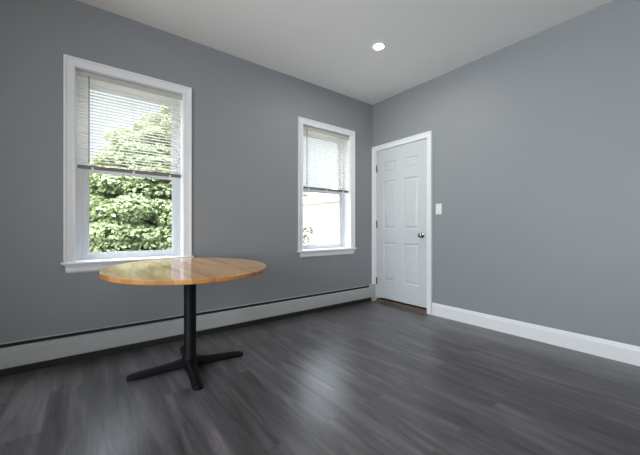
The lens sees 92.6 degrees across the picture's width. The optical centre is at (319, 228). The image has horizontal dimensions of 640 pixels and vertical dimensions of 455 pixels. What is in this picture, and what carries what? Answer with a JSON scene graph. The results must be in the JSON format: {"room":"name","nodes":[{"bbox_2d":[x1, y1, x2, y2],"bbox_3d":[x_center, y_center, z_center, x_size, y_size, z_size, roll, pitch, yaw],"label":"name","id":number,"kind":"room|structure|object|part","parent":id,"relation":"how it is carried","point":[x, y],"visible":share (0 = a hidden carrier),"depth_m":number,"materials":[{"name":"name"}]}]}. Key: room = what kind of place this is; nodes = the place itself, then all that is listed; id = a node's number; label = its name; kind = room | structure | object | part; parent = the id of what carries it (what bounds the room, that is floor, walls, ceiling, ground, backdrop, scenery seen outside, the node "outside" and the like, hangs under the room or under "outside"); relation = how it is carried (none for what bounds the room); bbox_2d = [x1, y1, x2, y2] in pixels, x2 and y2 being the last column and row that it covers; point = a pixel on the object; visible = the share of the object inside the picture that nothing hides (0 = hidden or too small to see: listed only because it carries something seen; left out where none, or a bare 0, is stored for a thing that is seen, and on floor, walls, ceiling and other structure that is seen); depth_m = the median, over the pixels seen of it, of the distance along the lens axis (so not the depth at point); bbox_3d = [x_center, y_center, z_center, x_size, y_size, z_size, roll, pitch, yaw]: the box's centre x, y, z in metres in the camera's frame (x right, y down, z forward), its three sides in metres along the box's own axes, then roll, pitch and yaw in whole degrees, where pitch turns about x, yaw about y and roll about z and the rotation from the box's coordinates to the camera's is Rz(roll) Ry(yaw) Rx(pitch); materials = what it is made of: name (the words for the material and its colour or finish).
{"room":"dining room","nodes":[
{"label":"dining room","id":0,"kind":"room"},
{"bbox_2d":[0,0,372,342],"bbox_3d":[-1.468,-0.370,2.715,5.809,2.700,0.230,0,0,-37],"label":"wall","id":1,"kind":"structure","parent":0,"point":[245,114],"depth_m":2.69,"materials":[{"name":"grey paint"}]},
{"bbox_2d":[61,54,193,273],"bbox_3d":[-1.596,-0.475,2.605,0.922,1.611,0.290,0,0,-37],"label":"window","id":2,"kind":"structure","parent":1,"relation":"in","point":[77,258],"depth_m":2.45,"materials":[{"name":"white paint"}]},
{"bbox_3d":[-1.596,0.256,2.605,0.922,0.022,0.290,0,0,-37],"label":"sill","id":3,"kind":"part","parent":2,"relation":"part of","materials":[{"name":"white paint"}]},
{"bbox_3d":[-1.630,-0.483,2.649,0.756,1.457,0.095,0,0,-37],"label":"frame","id":4,"kind":"part","parent":2,"relation":"part of","materials":[{"name":"white plastic"}]},
{"bbox_2d":[76,69,181,177],"bbox_3d":[-1.552,-0.834,2.547,0.748,0.748,0.048,0,0,-37],"label":"blind","id":5,"kind":"object","parent":2,"relation":"attached to","point":[80,74],"visible":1,"depth_m":2.52,"materials":[{"name":"grey plastic"}]},
{"bbox_3d":[-1.775,-0.829,2.385,0.001,0.688,0.028,0,0,-37],"label":"ladder cord","id":6,"kind":"part","parent":5,"relation":"part of","materials":[{"name":"white fabric"}]},
{"bbox_3d":[-1.556,-0.477,2.552,0.738,0.028,0.026,0,0,-37],"label":"rail","id":7,"kind":"part","parent":5,"relation":"part of","materials":[{"name":"grey"}]},
{"bbox_3d":[-1.556,-0.829,2.552,0.001,0.688,0.028,0,0,-37],"label":"ladder cord","id":8,"kind":"part","parent":5,"relation":"part of","materials":[{"name":"white fabric"}]},
{"bbox_3d":[-1.633,-0.825,2.672,0.706,0.730,0.032,0,0,-37],"label":"sash","id":9,"kind":"part","parent":2,"relation":"part of","materials":[{"name":"white plastic"}]},
{"bbox_3d":[-1.611,-0.130,2.643,0.706,0.730,0.032,0,0,-37],"label":"sash","id":10,"kind":"part","parent":2,"relation":"part of","materials":[{"name":"white plastic"}]},
{"bbox_2d":[0,284,374,376],"bbox_3d":[-1.365,0.867,2.603,5.278,0.226,0.073,0,0,-37],"label":"baseboard heater","id":11,"kind":"object","parent":1,"relation":"attached to","point":[20,356],"visible":0.94,"depth_m":2.54,"materials":[{"name":"metal"}]},
{"bbox_3d":[-1.383,0.865,2.627,5.278,0.191,0.013,0,0,-37],"label":"plate","id":12,"kind":"part","parent":11,"relation":"part of","materials":[{"name":"metal"}]},
{"bbox_2d":[297,117,356,257],"bbox_3d":[0.036,-0.475,3.846,0.910,1.611,0.290,0,0,-37],"label":"window","id":13,"kind":"structure","parent":1,"relation":"in","point":[346,245],"depth_m":3.97,"materials":[{"name":"white paint"}]},
{"bbox_3d":[-0.010,-0.825,3.906,0.700,0.730,0.032,0,0,-37],"label":"sash","id":14,"kind":"part","parent":13,"relation":"part of","materials":[{"name":"white plastic"}]},
{"bbox_3d":[0.012,-0.130,3.877,0.700,0.730,0.032,0,0,-37],"label":"sash","id":15,"kind":"part","parent":13,"relation":"part of","materials":[{"name":"white plastic"}]},
{"bbox_3d":[0.002,-0.483,3.890,0.744,1.457,0.095,0,0,-37],"label":"frame","id":16,"kind":"part","parent":13,"relation":"part of","materials":[{"name":"white plastic"}]},
{"bbox_2d":[303,126,348,192],"bbox_3d":[0.080,-0.839,3.788,0.736,0.738,0.048,0,0,-37],"label":"blind","id":17,"kind":"object","parent":13,"relation":"attached to","point":[305,128],"visible":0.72,"depth_m":3.78,"materials":[{"name":"grey plastic"}]},
{"bbox_3d":[0.076,-0.487,3.793,0.726,0.028,0.026,0,0,-37],"label":"rail","id":18,"kind":"part","parent":17,"relation":"part of","materials":[{"name":"grey plastic"}]},
{"bbox_3d":[0.036,0.256,3.846,0.910,0.022,0.290,0,0,-37],"label":"sill","id":19,"kind":"part","parent":13,"relation":"part of","materials":[{"name":"white paint"}]},
{"bbox_2d":[0,301,639,454],"bbox_3d":[0.563,1.055,0.638,6.529,0.150,5.995,0,0,-37],"label":"floor","id":20,"kind":"structure","parent":0,"point":[371,377],"depth_m":1.79,"materials":[{"name":"grey wood"}]},
{"bbox_2d":[99,258,265,390],"bbox_3d":[-0.917,0.614,2.170,1.057,0.731,1.057,0,0,-37],"label":"pedestal table","id":21,"kind":"object","parent":20,"relation":"on","point":[188,272],"visible":1,"depth_m":2.08,"materials":[{"name":"brown wood"}]},
{"bbox_3d":[-1.091,0.946,2.083,0.383,0.068,0.088,0,0,-32],"label":"leg","id":22,"kind":"part","parent":21,"relation":"part of","materials":[{"name":"black metal"}]},
{"bbox_3d":[-1.024,0.946,2.349,0.088,0.068,0.383,0,0,-30],"label":"leg","id":23,"kind":"part","parent":21,"relation":"part of","materials":[{"name":"black metal"}]},
{"bbox_3d":[-0.832,0.946,2.018,0.088,0.068,0.383,0,0,-30],"label":"leg","id":24,"kind":"part","parent":21,"relation":"part of","materials":[{"name":"black metal"}]},
{"bbox_3d":[-0.765,0.946,2.284,0.383,0.068,0.088,0,0,-32],"label":"leg","id":25,"kind":"part","parent":21,"relation":"part of","materials":[{"name":"black metal"}]},
{"bbox_2d":[78,0,612,104],"bbox_3d":[0.240,-1.795,0.393,5.719,0.150,5.995,0,0,-37],"label":"ceiling","id":26,"kind":"structure","parent":0,"point":[327,44],"depth_m":2.65,"materials":[{"name":"white paint"}]},
{"bbox_2d":[371,42,385,50],"bbox_3d":[0.552,-1.716,2.876,0.136,0.009,0.136,0,0,-37],"label":"recessed light","id":27,"kind":"object","parent":26,"relation":"in","point":[377,46],"visible":1,"depth_m":2.87,"materials":[{"name":"white paint"}]},
{"bbox_2d":[373,0,639,346],"bbox_3d":[2.531,-0.370,1.990,0.140,2.700,5.765,0,0,-37],"label":"wall","id":28,"kind":"structure","parent":0,"point":[536,138],"depth_m":2.66,"materials":[{"name":"grey paint"}]},
{"bbox_2d":[372,130,431,314],"bbox_3d":[1.043,-0.074,3.899,0.197,2.108,0.920,0,0,-37],"label":"door","id":29,"kind":"structure","parent":28,"relation":"in","point":[401,168],"depth_m":3.85,"materials":[{"name":"white paint"}]},
{"bbox_2d":[436,204,441,213],"bbox_3d":[1.331,-0.225,3.438,0.017,0.120,0.072,0,0,-37],"label":"light switch","id":30,"kind":"object","parent":28,"relation":"attached to","point":[438,206],"visible":1,"depth_m":3.43,"materials":[{"name":"white plastic"}]},
{"bbox_2d":[432,303,639,365],"bbox_3d":[2.679,0.911,1.666,0.016,0.137,4.609,0,0,-37],"label":"baseboard","id":31,"kind":"structure","parent":28,"relation":"attached to","point":[622,352],"depth_m":2.62,"materials":[{"name":"white paint"}]},
{"label":"outside","id":32,"kind":"structure","parent":0,"visible":0},
{"bbox_3d":[-13.144,2.180,29.681,75.000,0.200,56.835,0,0,-37],"label":"ground","id":33,"kind":"structure","parent":32,"visible":0},
{"bbox_2d":[89,106,171,252],"bbox_3d":[-4.425,-0.782,9.823,5.866,5.731,4.582,0,0,-37],"label":"broadleaf tree","id":34,"kind":"object","parent":33,"relation":"on","point":[127,213],"visible":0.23,"depth_m":7.40,"materials":[{"name":"green plant"}]},
{"bbox_2d":[303,192,313,243],"bbox_3d":[-0.632,0.380,8.179,1.086,3.401,0.686,0,0,-37],"label":"young tree","id":35,"kind":"object","parent":33,"relation":"on","point":[304,195],"visible":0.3,"depth_m":8.30,"materials":[{"name":"green plant"}]},
{"bbox_2d":[303,189,338,244],"bbox_3d":[-0.131,-0.210,20.314,7.420,4.580,16.100,0,0,-37],"label":"house","id":36,"kind":"structure","parent":33,"relation":"on","point":[320,210],"depth_m":14.17,"materials":[{"name":"white"}]}
]}

